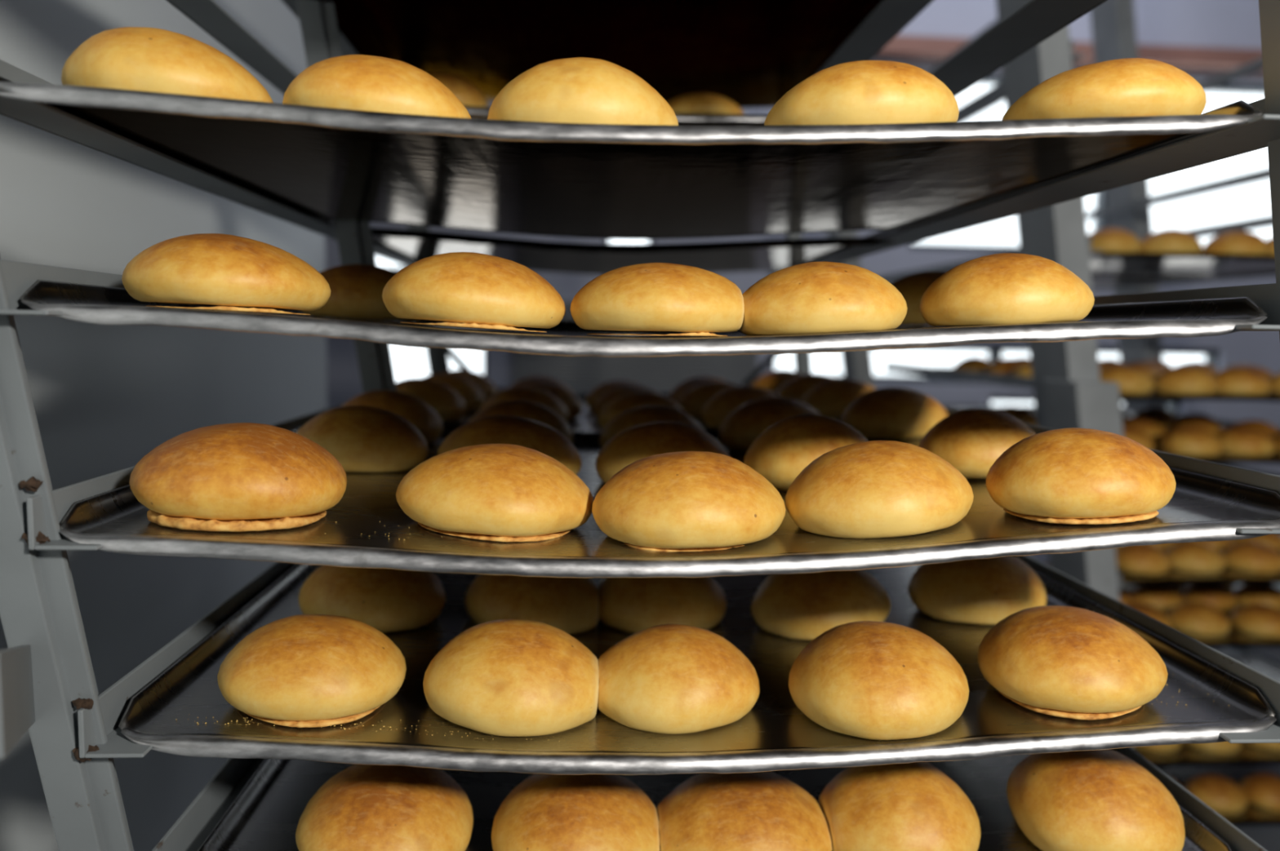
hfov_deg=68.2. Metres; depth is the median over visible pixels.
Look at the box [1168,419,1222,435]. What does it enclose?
bun
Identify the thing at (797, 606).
bun
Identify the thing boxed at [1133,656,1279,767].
baking tray
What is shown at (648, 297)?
bun
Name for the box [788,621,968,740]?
bun
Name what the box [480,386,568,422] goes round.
bun
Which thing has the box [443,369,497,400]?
bun
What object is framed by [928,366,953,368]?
baking tray
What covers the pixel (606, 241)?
window
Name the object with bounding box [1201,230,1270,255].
bun
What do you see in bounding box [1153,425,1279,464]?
baking tray
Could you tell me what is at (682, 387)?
bun
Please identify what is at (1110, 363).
bun
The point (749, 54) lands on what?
baking tray
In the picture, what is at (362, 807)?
bun
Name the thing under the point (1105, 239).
bun
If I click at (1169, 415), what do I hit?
bun
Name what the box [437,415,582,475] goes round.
bun
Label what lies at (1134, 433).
bun
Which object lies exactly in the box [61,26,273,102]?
bun
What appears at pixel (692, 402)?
bun
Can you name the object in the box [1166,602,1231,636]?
bun
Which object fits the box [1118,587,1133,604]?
bun
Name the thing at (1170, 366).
bun
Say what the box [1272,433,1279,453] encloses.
bun
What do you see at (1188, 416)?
bun
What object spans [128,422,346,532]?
bun
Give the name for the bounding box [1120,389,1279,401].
baking tray
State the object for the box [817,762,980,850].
bun
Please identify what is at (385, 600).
bun
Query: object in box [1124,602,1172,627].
bun
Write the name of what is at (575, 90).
bun
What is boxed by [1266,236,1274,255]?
bun
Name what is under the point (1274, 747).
bun
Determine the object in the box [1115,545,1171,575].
bun
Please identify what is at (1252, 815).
baking tray
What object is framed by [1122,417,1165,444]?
bun
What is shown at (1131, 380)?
bun
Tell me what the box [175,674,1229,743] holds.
crumbs
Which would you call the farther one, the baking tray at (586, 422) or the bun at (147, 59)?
the baking tray at (586, 422)
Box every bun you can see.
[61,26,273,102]
[121,233,330,315]
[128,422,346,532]
[217,614,406,728]
[282,54,471,118]
[295,764,473,850]
[296,405,428,473]
[298,565,445,633]
[302,263,421,322]
[341,390,443,444]
[382,252,565,332]
[395,377,466,422]
[395,444,593,542]
[422,373,484,412]
[422,619,599,737]
[428,72,488,106]
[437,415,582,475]
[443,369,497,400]
[464,574,599,635]
[468,400,573,444]
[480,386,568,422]
[487,57,678,124]
[491,773,659,850]
[510,375,574,394]
[520,381,582,419]
[569,262,744,336]
[585,379,644,411]
[591,385,659,419]
[591,451,786,551]
[595,421,729,483]
[597,624,759,734]
[598,391,684,429]
[598,577,726,634]
[599,405,705,448]
[656,772,831,850]
[667,92,743,114]
[668,376,726,403]
[676,381,737,419]
[701,386,778,429]
[719,396,819,451]
[738,261,907,335]
[743,413,868,491]
[750,369,803,393]
[751,569,891,640]
[764,60,959,125]
[775,373,836,401]
[785,440,973,538]
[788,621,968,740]
[801,378,876,418]
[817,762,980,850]
[840,386,948,439]
[891,271,946,325]
[907,556,1047,625]
[918,408,1035,479]
[919,253,1094,326]
[953,356,992,372]
[977,605,1168,720]
[985,427,1176,524]
[986,358,1024,374]
[995,405,1031,420]
[1002,57,1206,119]
[1006,749,1185,850]
[1011,360,1031,377]
[1013,356,1030,362]
[1021,412,1036,426]
[1087,227,1142,253]
[1098,360,1117,366]
[1098,361,1110,368]
[1099,358,1124,365]
[1099,364,1154,394]
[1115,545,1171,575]
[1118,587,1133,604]
[1121,411,1128,421]
[1121,582,1132,590]
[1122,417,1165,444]
[1122,425,1154,449]
[1124,363,1160,380]
[1124,413,1173,432]
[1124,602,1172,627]
[1126,361,1163,373]
[1127,584,1183,613]
[1134,407,1177,422]
[1137,744,1181,753]
[1139,228,1202,253]
[1142,360,1170,371]
[1146,359,1173,368]
[1153,365,1218,394]
[1153,543,1175,551]
[1157,426,1222,456]
[1164,542,1226,573]
[1165,584,1186,591]
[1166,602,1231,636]
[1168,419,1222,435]
[1171,413,1223,430]
[1173,362,1204,367]
[1178,583,1237,611]
[1183,364,1217,376]
[1184,774,1248,814]
[1185,361,1218,372]
[1186,742,1241,754]
[1199,540,1233,553]
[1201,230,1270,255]
[1213,367,1272,395]
[1214,426,1275,456]
[1218,583,1235,590]
[1221,364,1255,370]
[1221,541,1279,573]
[1227,420,1279,439]
[1228,604,1279,638]
[1232,534,1279,552]
[1232,583,1279,609]
[1235,365,1274,379]
[1238,773,1279,812]
[1247,743,1279,751]
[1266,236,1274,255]
[1269,373,1279,394]
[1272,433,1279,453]
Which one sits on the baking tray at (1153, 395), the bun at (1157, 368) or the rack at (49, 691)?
the bun at (1157, 368)
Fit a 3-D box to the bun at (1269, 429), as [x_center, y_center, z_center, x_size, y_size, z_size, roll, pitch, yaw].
[1.316,0.015,2.025,0.111,0.053,0.109,5,7,35]
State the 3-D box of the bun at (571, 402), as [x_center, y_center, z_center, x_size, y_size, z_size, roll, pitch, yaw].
[-0.130,-0.035,1.275,0.103,0.050,0.100,4,6,29]
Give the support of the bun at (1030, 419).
on the baking tray at (1274, 458)
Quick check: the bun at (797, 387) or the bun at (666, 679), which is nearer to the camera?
the bun at (666, 679)
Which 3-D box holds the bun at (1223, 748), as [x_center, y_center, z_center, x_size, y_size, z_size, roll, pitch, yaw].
[1.146,0.615,1.899,0.109,0.053,0.111,3,6,17]
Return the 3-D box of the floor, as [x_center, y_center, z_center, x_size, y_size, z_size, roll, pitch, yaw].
[0.674,1.038,1.854,7.600,0.100,5.800,1,6,-4]
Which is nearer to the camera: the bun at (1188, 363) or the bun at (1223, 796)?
the bun at (1223, 796)
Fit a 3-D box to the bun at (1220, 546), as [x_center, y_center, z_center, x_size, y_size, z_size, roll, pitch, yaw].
[1.221,0.242,2.046,0.109,0.053,0.111,6,7,39]
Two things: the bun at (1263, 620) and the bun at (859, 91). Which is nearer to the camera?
the bun at (859, 91)
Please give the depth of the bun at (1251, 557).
1.85 m
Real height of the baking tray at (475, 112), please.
0.027 m
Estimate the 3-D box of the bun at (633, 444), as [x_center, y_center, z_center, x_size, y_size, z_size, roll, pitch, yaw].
[0.019,0.021,0.749,0.108,0.049,0.103,-1,6,-3]
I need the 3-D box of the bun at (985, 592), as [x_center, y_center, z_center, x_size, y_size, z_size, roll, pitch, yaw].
[0.275,0.126,0.772,0.106,0.053,0.104,3,6,21]
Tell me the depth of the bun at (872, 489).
0.53 m
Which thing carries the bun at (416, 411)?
on the baking tray at (1202, 508)
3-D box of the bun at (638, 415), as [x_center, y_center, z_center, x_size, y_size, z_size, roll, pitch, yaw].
[0.013,0.004,0.916,0.105,0.048,0.102,-1,6,-3]
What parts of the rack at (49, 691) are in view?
rail, rail, rail, rail, rail, rail, rail, post, brace rod, brace rod, post, rail, rail, rail, rail, rail, rail, rail, post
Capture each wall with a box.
[0,0,327,850]
[324,0,1279,564]
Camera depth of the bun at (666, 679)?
0.56 m
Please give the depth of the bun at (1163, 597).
2.01 m
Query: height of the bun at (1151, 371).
0.053 m
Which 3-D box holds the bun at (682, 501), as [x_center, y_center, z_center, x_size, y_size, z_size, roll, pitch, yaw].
[0.028,0.040,0.549,0.112,0.050,0.106,-1,6,-3]
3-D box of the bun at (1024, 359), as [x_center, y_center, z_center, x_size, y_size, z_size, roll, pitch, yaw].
[1.016,-0.157,2.515,0.111,0.053,0.109,3,6,17]
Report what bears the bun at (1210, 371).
on the baking tray at (1153, 395)
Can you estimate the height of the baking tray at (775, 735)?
0.038 m
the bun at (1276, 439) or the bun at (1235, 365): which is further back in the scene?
the bun at (1235, 365)
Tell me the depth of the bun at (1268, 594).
2.03 m
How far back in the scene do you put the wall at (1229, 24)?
4.20 m
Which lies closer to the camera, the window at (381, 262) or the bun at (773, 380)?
the bun at (773, 380)
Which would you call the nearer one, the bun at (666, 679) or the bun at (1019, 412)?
the bun at (666, 679)
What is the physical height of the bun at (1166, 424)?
0.053 m
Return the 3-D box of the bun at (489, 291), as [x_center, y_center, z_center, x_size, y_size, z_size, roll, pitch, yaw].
[-0.095,-0.077,0.541,0.103,0.045,0.099,-1,6,-20]
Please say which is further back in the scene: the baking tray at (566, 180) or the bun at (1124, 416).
the bun at (1124, 416)
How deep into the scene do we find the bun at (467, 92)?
1.01 m
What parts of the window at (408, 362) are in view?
frame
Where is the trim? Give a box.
[873,35,1262,72]
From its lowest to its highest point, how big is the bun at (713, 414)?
0.052 m
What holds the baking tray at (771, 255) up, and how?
on the rack at (49, 691)
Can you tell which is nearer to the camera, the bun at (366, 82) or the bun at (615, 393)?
the bun at (366, 82)
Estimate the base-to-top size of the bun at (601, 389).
0.048 m
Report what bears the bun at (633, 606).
on the baking tray at (775, 735)
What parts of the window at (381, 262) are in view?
frame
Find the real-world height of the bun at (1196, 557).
0.053 m
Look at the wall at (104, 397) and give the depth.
1.10 m
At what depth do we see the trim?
4.11 m
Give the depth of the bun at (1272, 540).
2.00 m
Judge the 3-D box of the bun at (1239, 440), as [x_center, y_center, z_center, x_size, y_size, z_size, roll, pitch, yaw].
[1.186,0.028,1.858,0.111,0.053,0.109,6,7,40]
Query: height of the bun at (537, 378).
0.051 m
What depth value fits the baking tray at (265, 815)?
0.68 m
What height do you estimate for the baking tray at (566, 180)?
0.037 m
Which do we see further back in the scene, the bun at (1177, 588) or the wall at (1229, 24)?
the wall at (1229, 24)
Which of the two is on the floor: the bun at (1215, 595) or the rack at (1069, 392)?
the rack at (1069, 392)
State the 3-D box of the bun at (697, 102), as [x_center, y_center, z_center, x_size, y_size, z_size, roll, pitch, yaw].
[0.067,-0.353,1.062,0.101,0.037,0.097,0,6,-3]
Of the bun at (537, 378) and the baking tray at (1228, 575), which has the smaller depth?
the bun at (537, 378)
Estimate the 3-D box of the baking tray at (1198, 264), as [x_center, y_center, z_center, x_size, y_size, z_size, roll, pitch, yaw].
[1.121,-0.341,2.009,0.650,0.024,0.563,1,6,-4]
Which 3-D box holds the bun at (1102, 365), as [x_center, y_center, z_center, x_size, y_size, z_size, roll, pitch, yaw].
[1.031,-0.121,2.153,0.111,0.053,0.109,-3,7,-38]
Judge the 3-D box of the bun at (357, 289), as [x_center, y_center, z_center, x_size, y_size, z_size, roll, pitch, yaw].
[-0.229,-0.110,0.780,0.104,0.047,0.101,-1,6,-17]
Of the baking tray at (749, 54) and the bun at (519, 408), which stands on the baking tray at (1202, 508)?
the bun at (519, 408)
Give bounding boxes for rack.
[0,0,1279,850]
[826,0,1279,749]
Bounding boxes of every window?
[374,254,405,272]
[389,344,486,382]
[604,239,653,244]
[772,344,1217,384]
[909,74,1273,253]
[990,395,1178,413]
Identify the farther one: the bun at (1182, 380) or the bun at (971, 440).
the bun at (1182, 380)
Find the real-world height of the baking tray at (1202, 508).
0.045 m
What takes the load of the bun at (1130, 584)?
on the baking tray at (1234, 637)
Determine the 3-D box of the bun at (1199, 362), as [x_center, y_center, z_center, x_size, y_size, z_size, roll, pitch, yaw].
[1.389,-0.135,2.365,0.111,0.053,0.109,0,6,-13]
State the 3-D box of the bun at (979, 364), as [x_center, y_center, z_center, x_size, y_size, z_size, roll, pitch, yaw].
[0.886,-0.156,2.496,0.109,0.053,0.111,4,5,28]
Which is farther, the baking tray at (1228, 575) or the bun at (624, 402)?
the baking tray at (1228, 575)
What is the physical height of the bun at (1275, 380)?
0.053 m
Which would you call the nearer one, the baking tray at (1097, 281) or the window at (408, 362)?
the baking tray at (1097, 281)
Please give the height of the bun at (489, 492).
0.050 m
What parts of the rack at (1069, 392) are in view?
post, rail, rail, rail, rail, post, rail, post, rail, rail, rail, rail, rail, rail, rail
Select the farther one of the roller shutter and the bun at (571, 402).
the roller shutter
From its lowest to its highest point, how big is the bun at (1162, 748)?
0.053 m
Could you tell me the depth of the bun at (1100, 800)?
0.61 m
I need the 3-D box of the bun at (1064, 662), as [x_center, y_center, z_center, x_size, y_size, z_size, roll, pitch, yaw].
[0.272,0.143,0.597,0.109,0.054,0.109,1,6,1]
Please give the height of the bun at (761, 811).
0.054 m
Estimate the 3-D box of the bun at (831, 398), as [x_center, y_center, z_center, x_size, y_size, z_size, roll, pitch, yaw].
[0.248,-0.032,1.151,0.103,0.049,0.100,4,6,29]
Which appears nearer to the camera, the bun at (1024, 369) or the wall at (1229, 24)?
the bun at (1024, 369)
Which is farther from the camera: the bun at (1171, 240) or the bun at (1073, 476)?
the bun at (1171, 240)
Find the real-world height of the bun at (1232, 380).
0.053 m
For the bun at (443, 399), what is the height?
0.049 m
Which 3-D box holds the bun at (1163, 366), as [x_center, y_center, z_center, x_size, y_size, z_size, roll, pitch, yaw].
[1.277,-0.137,2.364,0.109,0.053,0.111,2,6,12]
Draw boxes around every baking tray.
[0,75,1262,239]
[19,280,1266,357]
[59,417,1279,578]
[118,564,1276,775]
[196,754,1232,850]
[320,0,881,108]
[322,219,903,275]
[447,387,713,432]
[463,105,767,125]
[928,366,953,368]
[942,404,1222,425]
[1088,252,1275,276]
[1090,274,1214,288]
[1116,566,1279,585]
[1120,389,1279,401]
[1124,583,1279,648]
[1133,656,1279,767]
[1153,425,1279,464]
[1157,764,1279,826]
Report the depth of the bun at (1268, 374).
1.97 m
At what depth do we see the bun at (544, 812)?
0.59 m
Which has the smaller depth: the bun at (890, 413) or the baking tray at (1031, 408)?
the bun at (890, 413)
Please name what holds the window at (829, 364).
in the wall at (1229, 24)
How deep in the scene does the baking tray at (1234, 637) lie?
1.82 m
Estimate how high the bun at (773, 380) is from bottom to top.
0.050 m
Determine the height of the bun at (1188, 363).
0.053 m
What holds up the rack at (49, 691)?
on the floor
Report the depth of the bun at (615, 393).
1.26 m
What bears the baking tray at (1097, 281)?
on the rack at (1069, 392)
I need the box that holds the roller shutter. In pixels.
[513,300,758,394]
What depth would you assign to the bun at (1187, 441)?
1.80 m
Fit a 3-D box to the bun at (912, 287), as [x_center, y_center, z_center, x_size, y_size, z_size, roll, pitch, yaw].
[0.251,-0.108,0.811,0.102,0.047,0.104,6,7,42]
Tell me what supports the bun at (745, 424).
on the baking tray at (1202, 508)
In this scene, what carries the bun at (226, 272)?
on the baking tray at (77, 302)
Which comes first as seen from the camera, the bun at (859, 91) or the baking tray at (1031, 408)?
the bun at (859, 91)
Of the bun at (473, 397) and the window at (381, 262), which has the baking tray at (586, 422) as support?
the bun at (473, 397)
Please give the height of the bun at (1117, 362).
0.053 m
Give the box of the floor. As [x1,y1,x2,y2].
[1213,647,1279,850]
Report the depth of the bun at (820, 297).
0.52 m
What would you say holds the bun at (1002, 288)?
on the baking tray at (77, 302)
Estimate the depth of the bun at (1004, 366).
2.30 m
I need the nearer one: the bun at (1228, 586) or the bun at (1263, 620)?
the bun at (1263, 620)
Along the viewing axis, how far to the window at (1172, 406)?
4.41 m
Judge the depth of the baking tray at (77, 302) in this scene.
0.47 m
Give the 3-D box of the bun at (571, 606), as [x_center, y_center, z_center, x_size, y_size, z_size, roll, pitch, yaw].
[-0.085,0.133,0.757,0.109,0.055,0.101,0,6,-13]
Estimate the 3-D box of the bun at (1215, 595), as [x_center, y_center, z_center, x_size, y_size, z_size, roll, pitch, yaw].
[1.237,0.366,2.059,0.109,0.053,0.111,1,6,-2]
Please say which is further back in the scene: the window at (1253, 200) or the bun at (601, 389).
the window at (1253, 200)
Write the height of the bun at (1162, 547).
0.053 m
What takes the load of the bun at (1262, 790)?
on the baking tray at (1252, 815)
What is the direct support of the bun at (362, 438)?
on the baking tray at (1202, 508)
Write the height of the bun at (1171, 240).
0.053 m
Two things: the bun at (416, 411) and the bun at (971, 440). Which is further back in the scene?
the bun at (416, 411)
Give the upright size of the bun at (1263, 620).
0.053 m
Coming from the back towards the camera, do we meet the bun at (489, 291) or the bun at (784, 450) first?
the bun at (784, 450)
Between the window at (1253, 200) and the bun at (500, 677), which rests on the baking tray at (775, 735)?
the bun at (500, 677)
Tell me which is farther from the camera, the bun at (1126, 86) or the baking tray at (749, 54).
the baking tray at (749, 54)
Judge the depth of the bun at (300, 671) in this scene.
0.54 m

